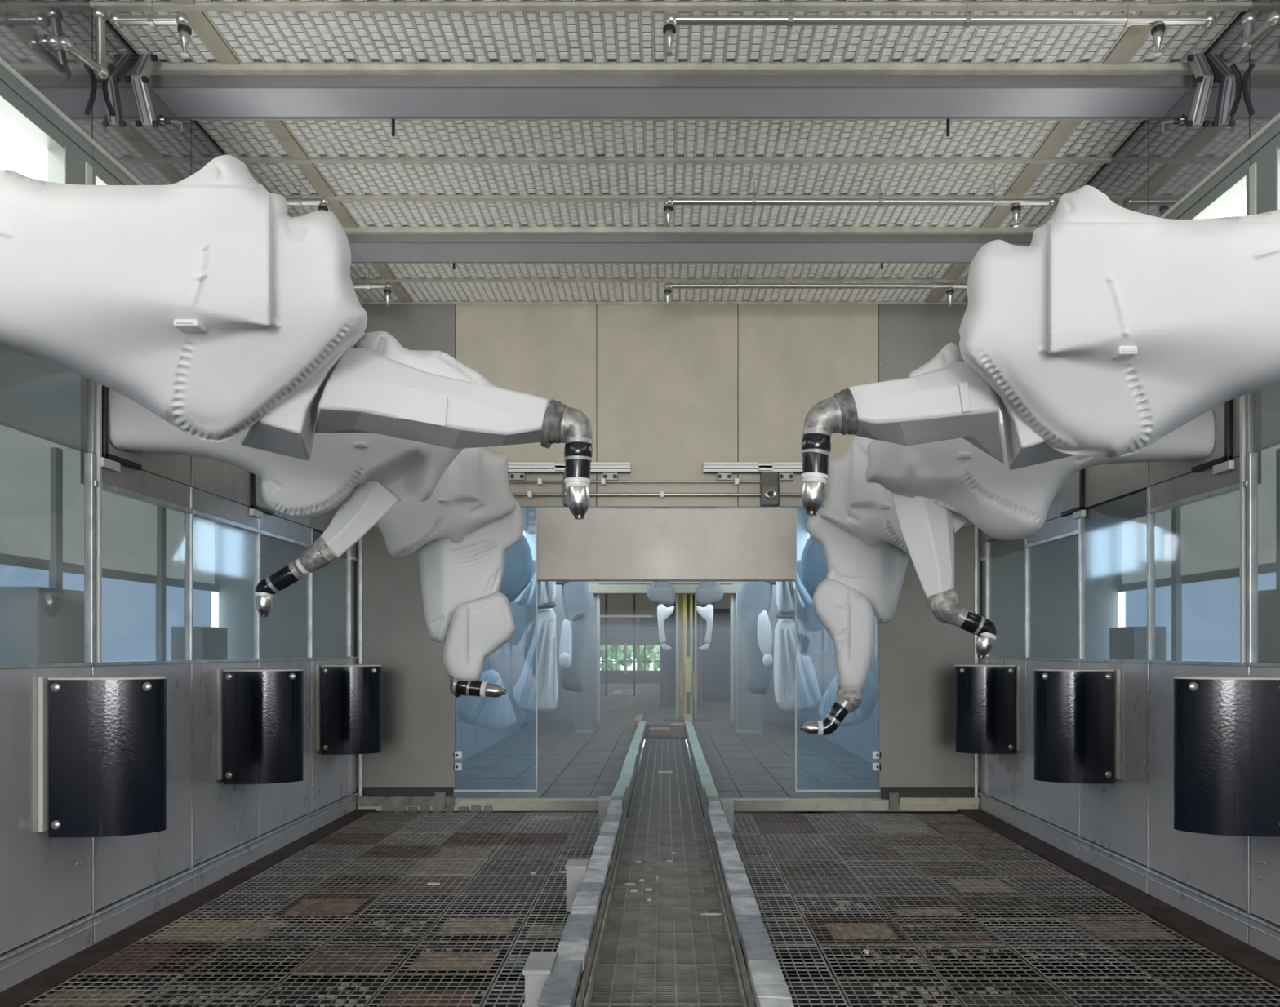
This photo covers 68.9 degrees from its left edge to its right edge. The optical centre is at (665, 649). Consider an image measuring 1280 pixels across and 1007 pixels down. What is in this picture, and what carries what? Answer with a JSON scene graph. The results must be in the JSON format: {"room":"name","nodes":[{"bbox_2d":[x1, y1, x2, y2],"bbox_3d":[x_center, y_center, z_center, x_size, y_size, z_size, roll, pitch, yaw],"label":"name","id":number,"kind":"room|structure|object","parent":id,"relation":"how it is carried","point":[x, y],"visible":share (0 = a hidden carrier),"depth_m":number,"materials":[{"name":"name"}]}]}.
{"room":"factory floor","nodes":[
{"label":"factory floor","id":0,"kind":"room"},
{"bbox_2d":[0,347,352,664],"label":"window","id":1,"kind":"structure","parent":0,"point":[42,491],"depth_m":7.15,"materials":[{"name":"clear glass"}]},
{"bbox_2d":[0,0,526,992],"bbox_3d":[-2.955,-0.565,1.785,0.147,5.730,35.630,0,0,0],"label":"wall","id":2,"kind":"structure","parent":0,"point":[60,898],"depth_m":5.05,"materials":[{"name":"grey metal"}]},
{"bbox_2d":[47,6,109,79],"bbox_3d":[-2.836,-3.007,4.535,0.113,0.342,0.316,0,0,15],"label":"pipe","id":3,"kind":"object","parent":2,"relation":"attached to","point":[55,42],"visible":1,"depth_m":4.60,"materials":[{"name":"silver metal"}]},
{"bbox_2d":[102,63,115,116],"bbox_3d":[-2.863,-2.881,4.800,0.066,0.265,0.026,0,0,0],"label":"cable","id":4,"kind":"object","parent":2,"relation":"attached to","point":[110,68],"visible":0.88,"depth_m":4.79,"materials":[{"name":"black rubber"}]},
{"bbox_2d":[38,664,381,838],"bbox_3d":[-2.666,0.501,6.397,0.488,0.747,4.146,0,0,0],"label":"panels","id":5,"kind":"object","parent":2,"relation":"attached to","point":[102,739],"depth_m":4.46,"materials":[{"name":"black metal"}]},
{"bbox_2d":[108,388,462,617],"bbox_3d":[-2.061,-0.890,5.370,1.861,1.402,0.673,0,0,-13],"label":"robot","id":6,"kind":"object","parent":2,"relation":"attached to","point":[368,473],"visible":0.69,"depth_m":5.15,"materials":[{"name":"fabric"}]},
{"bbox_2d":[255,595,272,617],"bbox_3d":[-2.313,-0.250,5.380,0.089,0.124,0.089,0,0,0],"label":"nozzle","id":7,"kind":"object","parent":6,"relation":"on","point":[264,604],"depth_m":5.35,"materials":[{"name":"silver metal"}]},
{"bbox_2d":[0,154,592,519],"bbox_3d":[-1.599,-1.330,3.794,2.594,1.578,0.959,0,0,0],"label":"robot","id":8,"kind":"object","parent":2,"relation":"attached to","point":[198,300],"visible":1,"depth_m":3.47,"materials":[{"name":"fabric"}]},
{"bbox_2d":[565,486,590,519],"bbox_3d":[-0.362,-0.607,3.860,0.100,0.133,0.096,0,0,0],"label":"nozzle","id":9,"kind":"object","parent":8,"relation":"on","point":[578,500],"depth_m":3.82,"materials":[{"name":"silver metal"}]},
{"bbox_2d":[284,182,329,211],"bbox_3d":[-2.640,-3.115,6.520,0.587,0.310,0.067,0,0,0],"label":"pipe","id":10,"kind":"object","parent":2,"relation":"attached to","point":[323,202],"visible":0.61,"depth_m":6.50,"materials":[{"name":"silver metal"}]},
{"bbox_2d":[352,269,392,306],"bbox_3d":[-2.640,-3.115,8.030,0.587,0.310,0.067,0,0,0],"label":"pipe","id":11,"kind":"object","parent":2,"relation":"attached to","point":[387,286],"visible":0.68,"depth_m":8.01,"materials":[{"name":"silver metal"}]},
{"bbox_2d":[333,447,524,697],"bbox_3d":[-1.874,-0.634,7.043,1.594,1.955,0.845,0,0,0],"label":"robot","id":12,"kind":"object","parent":2,"relation":"attached to","point":[461,536],"visible":0.8,"depth_m":6.73,"materials":[{"name":"fabric"}]},
{"bbox_2d":[484,683,506,697],"bbox_3d":[-1.221,0.291,6.720,0.147,0.103,0.097,0,0,0],"label":"cup","id":13,"kind":"object","parent":12,"relation":"on","point":[494,691],"depth_m":6.68,"materials":[{"name":"silver metal"}]},
{"bbox_2d":[456,534,558,729],"bbox_3d":[-2.090,-0.477,11.155,1.613,2.844,0.790,0,0,0],"label":"robot","id":14,"kind":"object","parent":2,"relation":"attached to","point":[490,713],"visible":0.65,"depth_m":11.02,"materials":[{"name":"grey fabric"}]},
{"bbox_2d":[527,560,592,692],"bbox_3d":[-1.999,-0.353,14.015,1.790,1.993,0.769,0,0,0],"label":"robot","id":15,"kind":"object","parent":2,"relation":"attached to","point":[577,603],"visible":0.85,"depth_m":14.01,"materials":[{"name":"grey fabric"}]},
{"bbox_2d":[0,724,1279,1006],"bbox_3d":[0.029,1.807,1.800,5.997,0.626,35.600,0,0,0],"label":"floor","id":16,"kind":"structure","parent":0,"point":[936,931],"depth_m":5.74,"materials":[{"name":"grey"}]},
{"bbox_2d":[426,882,439,885],"bbox_3d":[-1.476,1.492,5.950,0.083,0.009,0.039,0,0,0],"label":"flake","id":17,"kind":"object","parent":16,"relation":"on","point":[431,883],"visible":1,"depth_m":5.94,"materials":[{"name":"white"}]},
{"bbox_2d":[522,951,557,1006],"bbox_3d":[-0.503,1.373,3.735,0.116,0.255,0.230,0,0,0],"label":"box","id":18,"kind":"object","parent":16,"relation":"on","point":[539,966],"visible":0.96,"depth_m":3.63,"materials":[{"name":"grey metal"}]},
{"bbox_2d":[564,859,588,911],"bbox_3d":[-0.515,1.367,5.415,0.131,0.265,0.170,0,0,0],"label":"box","id":19,"kind":"object","parent":16,"relation":"on","point":[576,869],"visible":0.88,"depth_m":5.34,"materials":[{"name":"grey metal"}]},
{"bbox_2d":[574,591,594,733],"bbox_3d":[-1.468,0.225,16.920,0.335,2.550,0.160,0,0,0],"label":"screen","id":20,"kind":"object","parent":16,"relation":"on","point":[584,700],"visible":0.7,"depth_m":16.90,"materials":[{"name":"grey"}]},
{"bbox_2d":[537,721,646,1006],"bbox_3d":[-0.393,1.350,9.696,0.151,0.300,13.408,0,0,0],"label":"rail","id":21,"kind":"object","parent":16,"relation":"on","point":[571,982],"visible":0.98,"depth_m":4.69,"materials":[{"name":"grey metal"}]},
{"bbox_2d":[597,795,612,831],"bbox_3d":[-0.508,1.370,7.820,0.116,0.260,0.200,0,0,0],"label":"box","id":22,"kind":"object","parent":16,"relation":"on","point":[603,802],"visible":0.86,"depth_m":7.73,"materials":[{"name":"grey"}]},
{"bbox_2d":[624,883,635,885],"bbox_3d":[-0.225,1.494,5.951,0.072,0.009,0.038,0,0,0],"label":"flake","id":23,"kind":"object","parent":16,"relation":"on","point":[625,884],"visible":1,"depth_m":5.94,"materials":[{"name":"white"}]},
{"bbox_2d":[633,714,644,734],"bbox_3d":[-0.490,1.375,17.350,0.140,0.250,1.700,0,0,0],"label":"block","id":24,"kind":"object","parent":16,"relation":"on","point":[639,717],"visible":0.69,"depth_m":16.57,"materials":[{"name":"beige brick"}]},
{"bbox_2d":[644,888,652,891],"bbox_3d":[-0.105,1.494,5.814,0.046,0.009,0.036,0,0,0],"label":"flake","id":25,"kind":"object","parent":16,"relation":"on","point":[646,889],"visible":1,"depth_m":5.81,"materials":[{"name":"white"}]},
{"bbox_2d":[648,727,670,737],"bbox_3d":[-0.100,1.430,16.250,0.360,0.140,0.300,0,0,0],"label":"block","id":26,"kind":"object","parent":16,"relation":"on","point":[653,731],"visible":1,"depth_m":16.10,"materials":[{"name":"beige brick"}]},
{"bbox_2d":[657,771,672,774],"bbox_3d":[0.000,1.484,11.250,0.170,0.028,0.100,0,0,0],"label":"bar","id":27,"kind":"object","parent":16,"relation":"on","point":[659,772],"visible":1,"depth_m":11.20,"materials":[{"name":"grey metal"}]},
{"bbox_2d":[671,723,684,737],"bbox_3d":[0.215,1.390,16.150,0.230,0.220,0.400,0,0,0],"label":"block","id":28,"kind":"object","parent":16,"relation":"on","point":[677,730],"visible":1,"depth_m":15.95,"materials":[{"name":"beige brick"}]},
{"bbox_2d":[682,714,693,734],"bbox_3d":[0.420,1.375,17.350,0.160,0.250,1.700,0,0,0],"label":"block","id":29,"kind":"object","parent":16,"relation":"on","point":[686,717],"visible":0.56,"depth_m":16.97,"materials":[{"name":"beige brick"}]},
{"bbox_2d":[700,913,721,915],"bbox_3d":[0.264,1.494,5.276,0.130,0.009,0.019,0,0,0],"label":"flake","id":30,"kind":"object","parent":16,"relation":"on","point":[705,914],"visible":0.91,"depth_m":5.27,"materials":[{"name":"white"}]},
{"bbox_2d":[720,798,733,835],"bbox_3d":[0.502,1.370,7.675,0.106,0.260,0.250,0,0,0],"label":"box","id":31,"kind":"object","parent":16,"relation":"on","point":[727,804],"visible":0.73,"depth_m":7.56,"materials":[{"name":"grey metal"}]},
{"bbox_2d":[684,721,794,1006],"bbox_3d":[0.391,1.350,9.700,0.146,0.300,13.400,0,0,0],"label":"rail","id":32,"kind":"object","parent":16,"relation":"on","point":[760,981],"visible":1,"depth_m":4.69,"materials":[{"name":"grey metal"}]},
{"bbox_2d":[736,591,762,733],"bbox_3d":[1.518,0.225,16.920,0.465,2.550,0.160,0,0,0],"label":"screen","id":33,"kind":"object","parent":16,"relation":"on","point":[748,704],"visible":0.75,"depth_m":16.90,"materials":[{"name":"grey"}]},
{"bbox_2d":[863,949,869,954],"bbox_3d":[0.995,1.492,4.615,0.028,0.009,0.039,0,0,0],"label":"flake","id":34,"kind":"object","parent":16,"relation":"on","point":[865,951],"visible":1,"depth_m":4.61,"materials":[{"name":"white"}]},
{"bbox_2d":[600,594,729,683],"bbox_3d":[0.000,-1.450,42.100,18.000,6.100,0.200,0,0,0],"label":"wall","id":35,"kind":"structure","parent":0,"point":[617,604],"depth_m":42.00,"materials":[{"name":"grey metal"}]},
{"bbox_2d":[600,643,659,674],"bbox_3d":[-1.635,0.400,42.010,2.790,1.400,0.220,0,0,0],"label":"window","id":36,"kind":"structure","parent":35,"relation":"in","point":[625,661],"depth_m":42.02,"materials":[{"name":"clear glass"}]},
{"bbox_2d":[600,683,729,720],"bbox_3d":[0.000,-1.350,30.850,18.000,5.900,22.300,0,0,0],"label":"floor","id":37,"kind":"structure","parent":0,"point":[647,702],"depth_m":24.42,"materials":[{"name":"grey concrete"}]},
{"bbox_2d":[600,692,613,701],"bbox_3d":[-1.845,1.496,30.572,0.136,0.004,6.603,0,0,1],"label":"tape","id":38,"kind":"object","parent":37,"relation":"on","point":[611,694],"visible":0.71,"depth_m":29.33,"materials":[{"name":"beige"}]},
{"bbox_2d":[601,706,628,707],"bbox_3d":[-1.330,1.496,24.422,0.729,0.004,0.568,0,0,0],"label":"tape","id":39,"kind":"object","parent":37,"relation":"on","point":[602,706],"visible":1,"depth_m":24.32,"materials":[{"name":"beige"}]},
{"bbox_2d":[612,689,635,694],"bbox_3d":[-1.459,1.482,32.885,0.770,0.025,3.083,0,0,0],"label":"sheet","id":40,"kind":"object","parent":37,"relation":"on","point":[616,691],"visible":0.96,"depth_m":32.39,"materials":[{"name":"white"}]},
{"bbox_2d":[600,594,658,696],"bbox_3d":[-1.175,-0.300,30.100,2.050,3.600,0.400,0,0,0],"label":"portal","id":41,"kind":"object","parent":37,"relation":"on","point":[645,620],"visible":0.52,"depth_m":30.00,"materials":[{"name":"grey metal"}]},
{"bbox_2d":[624,691,640,707],"bbox_3d":[-0.998,1.496,29.005,0.194,0.004,9.733,0,0,0],"label":"tape","id":42,"kind":"object","parent":37,"relation":"on","point":[633,698],"visible":1,"depth_m":27.89,"materials":[{"name":"beige"}]},
{"bbox_2d":[658,606,668,708],"bbox_3d":[-0.043,-0.750,24.125,0.269,4.500,0.330,0,0,0],"label":"column","id":43,"kind":"structure","parent":37,"relation":"on","point":[663,652],"depth_m":24.00,"materials":[{"name":"grey metal"}]},
{"bbox_2d":[666,602,675,706],"bbox_3d":[0.161,-0.750,25.125,0.294,4.500,0.330,0,0,0],"label":"column","id":44,"kind":"structure","parent":37,"relation":"on","point":[671,620],"depth_m":25.00,"materials":[{"name":"grey metal"}]},
{"bbox_2d":[662,594,710,721],"bbox_3d":[0.450,-0.700,19.900,1.000,4.400,0.600,0,0,0],"label":"lift post","id":45,"kind":"object","parent":37,"relation":"on","point":[686,604],"visible":0.53,"depth_m":19.80,"materials":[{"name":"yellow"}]},
{"bbox_2d":[696,604,702,708],"bbox_3d":[0.866,-0.750,24.125,0.200,4.500,0.330,0,0,0],"label":"column","id":46,"kind":"structure","parent":37,"relation":"on","point":[699,705],"depth_m":24.00,"materials":[{"name":"grey metal"}]},
{"bbox_2d":[702,608,729,703],"bbox_3d":[1.430,0.175,25.975,0.817,2.650,0.150,0,0,0],"label":"roller door","id":47,"kind":"structure","parent":37,"relation":"on","point":[715,664],"depth_m":26.00,"materials":[{"name":"grey metal"}]},
{"bbox_2d":[525,506,807,721],"bbox_3d":[0.029,-0.735,19.375,5.877,5.070,0.450,0,0,0],"label":"wall","id":48,"kind":"structure","parent":0,"point":[564,711],"depth_m":19.50,"materials":[{"name":"grey metal"}]},
{"bbox_2d":[520,720,807,739],"bbox_3d":[0.025,1.650,19.200,5.850,0.300,1.000,0,0,0],"label":"trim","id":49,"kind":"structure","parent":48,"relation":"attached to","point":[649,724],"depth_m":19.01,"materials":[{"name":"grey metal"}]},
{"bbox_2d":[352,304,984,855],"bbox_3d":[0.029,-0.635,8.830,5.977,5.470,0.120,0,0,0],"label":"wall","id":50,"kind":"structure","parent":0,"point":[664,391],"depth_m":8.80,"materials":[{"name":"grey"}]},
{"bbox_2d":[357,791,598,813],"bbox_3d":[-1.680,1.430,8.820,2.420,0.200,0.160,0,0,0],"label":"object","id":51,"kind":"structure","parent":50,"relation":"attached to","point":[439,803],"depth_m":8.78,"materials":[{"name":"grey metal"}]},
{"bbox_2d":[453,507,537,791],"bbox_3d":[-1.609,0.000,8.823,0.791,2.690,0.077,0,0,0],"label":"door frame","id":52,"kind":"structure","parent":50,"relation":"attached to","point":[458,755],"depth_m":8.84,"materials":[{"name":"grey metal"}]},
{"bbox_2d":[562,471,568,507],"bbox_3d":[-0.864,-1.499,8.692,0.168,0.314,0.196,0,0,0],"label":"sensor box","id":53,"kind":"object","parent":50,"relation":"attached to","point":[564,497],"visible":0.21,"depth_m":8.62,"materials":[{"name":"grey metal"}]},
{"bbox_2d":[507,462,631,480],"bbox_3d":[-1.087,-1.669,8.739,1.529,0.166,0.122,0,0,0],"label":"rail","id":54,"kind":"object","parent":50,"relation":"attached to","point":[517,471],"visible":0.75,"depth_m":8.69,"materials":[{"name":"silver metal"}]},
{"bbox_2d":[508,478,760,485],"bbox_3d":[-0.501,-1.573,8.751,2.834,0.056,0.098,0,0,0],"label":"rod","id":55,"kind":"object","parent":50,"relation":"attached to","point":[540,481],"visible":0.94,"depth_m":8.71,"materials":[{"name":"grey metal"}]},
{"bbox_2d":[511,491,800,498],"bbox_3d":[-0.283,-1.451,8.751,3.270,0.056,0.098,0,0,0],"label":"rod","id":56,"kind":"object","parent":50,"relation":"attached to","point":[530,495],"visible":0.87,"depth_m":8.71,"materials":[{"name":"grey metal"}]},
{"bbox_2d":[534,508,795,582],"bbox_3d":[-0.002,-0.970,8.716,2.416,0.670,0.168,0,0,0],"label":"shutter panel","id":57,"kind":"object","parent":50,"relation":"attached to","point":[606,545],"visible":1,"depth_m":8.64,"materials":[{"name":"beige metal"}]},
{"bbox_2d":[702,462,830,481],"bbox_3d":[1.084,-1.669,8.739,1.460,0.166,0.122,0,0,0],"label":"rail","id":58,"kind":"object","parent":50,"relation":"attached to","point":[724,471],"visible":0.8,"depth_m":8.69,"materials":[{"name":"silver metal"}]},
{"bbox_2d":[760,471,780,507],"bbox_3d":[0.977,-1.499,8.692,0.168,0.314,0.196,0,0,0],"label":"sensor box","id":59,"kind":"object","parent":50,"relation":"attached to","point":[770,484],"visible":1,"depth_m":8.62,"materials":[{"name":"grey metal"}]},
{"bbox_2d":[795,507,880,791],"bbox_3d":[1.604,0.000,8.823,0.872,2.690,0.077,0,0,0],"label":"door frame","id":60,"kind":"structure","parent":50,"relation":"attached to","point":[875,754],"depth_m":8.84,"materials":[{"name":"grey metal"}]},
{"bbox_2d":[718,792,979,811],"bbox_3d":[1.708,1.430,8.820,2.477,0.180,0.160,0,0,0],"label":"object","id":61,"kind":"structure","parent":50,"relation":"attached to","point":[895,803],"depth_m":8.78,"materials":[{"name":"grey metal"}]},
{"bbox_2d":[89,0,1252,304],"bbox_3d":[0.029,-3.303,-3.525,8.677,0.255,24.950,0,0,0],"label":"ceiling","id":62,"kind":"structure","parent":0,"point":[538,148],"depth_m":5.80,"materials":[{"name":"silver metal"}]},
{"bbox_2d":[124,53,159,127],"bbox_3d":[-2.837,-3.066,5.080,0.149,0.436,0.191,0,0,0],"label":"strut","id":63,"kind":"object","parent":62,"relation":"hanging from","point":[141,73],"visible":1,"depth_m":5.05,"materials":[{"name":"silver metal"}]},
{"bbox_2d":[157,114,182,132],"bbox_3d":[-2.745,-2.914,5.165,0.059,0.062,0.126,0,0,33],"label":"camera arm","id":64,"kind":"object","parent":63,"relation":"attached to","point":[162,121],"visible":0.98,"depth_m":5.14,"materials":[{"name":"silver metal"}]},
{"bbox_2d":[109,0,191,57],"bbox_3d":[-2.558,-3.115,4.640,0.400,0.310,0.067,0,0,0],"label":"pipe","id":65,"kind":"object","parent":62,"relation":"attached to","point":[180,20],"visible":1,"depth_m":4.62,"materials":[{"name":"silver metal"}]},
{"bbox_2d":[391,119,395,137],"bbox_3d":[-1.638,-3.183,5.620,0.035,0.175,0.035,0,0,0],"label":"rod","id":66,"kind":"object","parent":62,"relation":"hanging from","point":[393,120],"visible":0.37,"depth_m":5.61,"materials":[{"name":"black metal"}]},
{"bbox_2d":[663,269,967,306],"bbox_3d":[1.361,-3.115,8.030,2.745,0.310,0.067,0,0,0],"label":"pipe","id":67,"kind":"object","parent":62,"relation":"attached to","point":[668,286],"visible":0.84,"depth_m":8.01,"materials":[{"name":"silver metal"}]},
{"bbox_2d":[663,182,1057,227],"bbox_3d":[1.361,-3.115,6.520,2.745,0.310,0.067,0,0,0],"label":"pipe","id":68,"kind":"object","parent":62,"relation":"attached to","point":[1015,203],"visible":1,"depth_m":6.50,"materials":[{"name":"silver metal"}]},
{"bbox_2d":[662,0,1216,57],"bbox_3d":[1.361,-3.115,4.640,2.745,0.310,0.067,0,0,0],"label":"pipe","id":69,"kind":"object","parent":62,"relation":"attached to","point":[1158,23],"visible":1,"depth_m":4.62,"materials":[{"name":"silver metal"}]},
{"bbox_2d":[946,119,949,137],"bbox_3d":[1.702,-3.183,5.620,0.035,0.175,0.035,0,0,0],"label":"rod","id":70,"kind":"object","parent":62,"relation":"hanging from","point":[947,120],"visible":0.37,"depth_m":5.61,"materials":[{"name":"black metal"}]},
{"bbox_2d":[1185,53,1220,127],"bbox_3d":[2.914,-3.066,5.080,0.150,0.436,0.191,0,0,0],"label":"strut","id":71,"kind":"object","parent":62,"relation":"hanging from","point":[1205,78],"visible":1,"depth_m":5.05,"materials":[{"name":"silver metal"}]},
{"bbox_2d":[1161,114,1187,132],"bbox_3d":[2.823,-2.914,5.165,0.059,0.062,0.126,0,0,-33],"label":"camera arm","id":72,"kind":"object","parent":71,"relation":"attached to","point":[1181,121],"visible":0.99,"depth_m":5.14,"materials":[{"name":"silver metal"}]},
{"bbox_2d":[806,0,1279,983],"bbox_3d":[3.012,-0.565,1.785,0.147,5.730,35.630,0,0,0],"label":"wall","id":73,"kind":"structure","parent":0,"point":[1123,828],"depth_m":5.56,"materials":[{"name":"grey metal"}]},
{"bbox_2d":[737,560,804,694],"bbox_3d":[2.023,-0.332,14.020,1.856,2.036,0.760,0,0,0],"label":"robot","id":74,"kind":"object","parent":73,"relation":"attached to","point":[754,599],"visible":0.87,"depth_m":14.01,"materials":[{"name":"grey fabric"}]},
{"bbox_2d":[773,535,877,727],"bbox_3d":[2.126,-0.495,11.155,1.654,2.807,0.790,0,0,0],"label":"robot","id":75,"kind":"object","parent":73,"relation":"attached to","point":[814,570],"visible":0.51,"depth_m":11.02,"materials":[{"name":"grey fabric"}]},
{"bbox_2d":[800,435,973,735],"bbox_3d":[1.860,-0.533,7.039,1.774,2.299,0.838,0,0,0],"label":"robot","id":76,"kind":"object","parent":73,"relation":"attached to","point":[857,529],"visible":0.7,"depth_m":6.72,"materials":[{"name":"fabric"}]},
{"bbox_2d":[800,721,817,734],"bbox_3d":[1.037,0.563,6.720,0.128,0.088,0.086,0,0,0],"label":"cup","id":77,"kind":"object","parent":76,"relation":"on","point":[811,727],"depth_m":6.69,"materials":[{"name":"silver metal"}]},
{"bbox_2d":[800,185,1279,515],"bbox_3d":[1.757,-1.267,3.782,2.392,1.419,0.926,0,0,0],"label":"robot","id":78,"kind":"object","parent":73,"relation":"attached to","point":[1117,328],"visible":1,"depth_m":3.49,"materials":[{"name":"fabric"}]},
{"bbox_2d":[800,481,826,515],"bbox_3d":[0.612,-0.625,3.860,0.102,0.137,0.098,0,0,0],"label":"cup","id":79,"kind":"object","parent":78,"relation":"on","point":[812,493],"depth_m":3.82,"materials":[{"name":"silver metal"}]},
{"bbox_2d":[865,409,1215,658],"bbox_3d":[2.061,-0.701,5.393,1.821,1.503,0.691,0,0,3],"label":"robot","id":80,"kind":"object","parent":73,"relation":"attached to","point":[929,484],"visible":0.71,"depth_m":5.14,"materials":[{"name":"fabric"}]},
{"bbox_2d":[974,635,993,658],"bbox_3d":[1.839,-0.017,5.380,0.104,0.134,0.095,0,0,0],"label":"cup","id":81,"kind":"object","parent":80,"relation":"on","point":[984,644],"depth_m":5.34,"materials":[{"name":"silver metal"}]},
{"bbox_2d":[954,663,1279,837],"bbox_3d":[2.723,0.501,6.422,0.488,0.747,4.156,0,0,0],"label":"wall panels","id":82,"kind":"object","parent":73,"relation":"attached to","point":[1227,726],"depth_m":4.53,"materials":[{"name":"black metal"}]},
{"bbox_2d":[1229,63,1242,115],"bbox_3d":[2.934,-2.881,4.800,0.064,0.265,0.026,0,0,0],"label":"cable","id":83,"kind":"object","parent":73,"relation":"attached to","point":[1233,68],"visible":1,"depth_m":4.79,"materials":[{"name":"black rubber"}]},
{"bbox_2d":[1240,10,1279,52],"bbox_3d":[2.874,-3.041,4.500,0.069,0.195,0.267,0,0,0],"label":"pipe","id":84,"kind":"object","parent":73,"relation":"attached to","point":[1247,21],"visible":1,"depth_m":4.57,"materials":[{"name":"silver metal"}]},
{"bbox_2d":[984,382,1279,662],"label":"window","id":85,"kind":"structure","parent":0,"point":[1197,544],"depth_m":8.00,"materials":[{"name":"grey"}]},
{"bbox_3d":[0.029,-3.320,14.275,6.077,0.100,10.650,0,0,0],"label":"ceiling","id":86,"kind":"structure","parent":0,"visible":0},
{"bbox_2d":[646,507,675,650],"bbox_3d":[-0.089,-1.631,18.280,0.573,3.278,0.606,0,0,0],"label":"robot","id":87,"kind":"object","parent":86,"relation":"hanging from","point":[662,594],"visible":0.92,"depth_m":18.23,"materials":[{"name":"plastic"}]},
{"bbox_2d":[660,644,671,650],"bbox_3d":[0.017,-0.053,18.000,0.219,0.121,0.046,0,0,0],"label":"cup","id":88,"kind":"object","parent":87,"relation":"on","point":[664,646],"depth_m":17.99,"materials":[{"name":"white plastic"}]},
{"bbox_2d":[695,507,724,650],"bbox_3d":[0.878,-1.631,18.280,0.573,3.278,0.606,0,0,0],"label":"robot","id":89,"kind":"object","parent":86,"relation":"hanging from","point":[708,594],"visible":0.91,"depth_m":18.23,"materials":[{"name":"fabric"}]},
{"bbox_2d":[698,644,710,650],"bbox_3d":[0.755,-0.053,18.000,0.219,0.121,0.045,0,0,0],"label":"cup","id":90,"kind":"object","parent":89,"relation":"on","point":[705,646],"depth_m":17.99,"materials":[{"name":"white plastic"}]},
{"label":"outside","id":91,"kind":"structure","parent":0,"visible":0},
{"bbox_2d":[600,666,659,670],"bbox_3d":[0.000,1.700,66.100,60.000,0.200,47.800,0,0,0],"label":"ground","id":92,"kind":"structure","parent":91,"point":[621,668],"depth_m":78.70,"materials":[{"name":"grey"}]},
{"bbox_2d":[600,645,604,670],"bbox_3d":[-4.016,0.141,60.690,2.004,2.918,1.963,0,0,0],"label":"tree","id":93,"kind":"object","parent":92,"relation":"on","point":[602,654],"visible":0.14,"depth_m":60.36,"materials":[{"name":"green plant"}]},
{"bbox_2d":[602,645,635,670],"bbox_3d":[-2.931,0.106,57.927,1.945,2.988,1.783,0,0,9],"label":"tree","id":94,"kind":"object","parent":92,"relation":"on","point":[611,649],"visible":0.56,"depth_m":57.61,"materials":[{"name":"green plant"}]},
{"bbox_2d":[626,645,652,670],"bbox_3d":[-1.661,0.122,60.658,1.923,2.956,2.048,0,0,0],"label":"tree","id":95,"kind":"object","parent":92,"relation":"on","point":[638,657],"visible":0.35,"depth_m":60.34,"materials":[{"name":"green plant"}]},
{"bbox_2d":[640,645,659,670],"bbox_3d":[-0.619,0.089,58.007,1.943,3.022,1.970,0,0,0],"label":"tree","id":96,"kind":"object","parent":92,"relation":"on","point":[652,651],"visible":0.42,"depth_m":57.61,"materials":[{"name":"green plant"}]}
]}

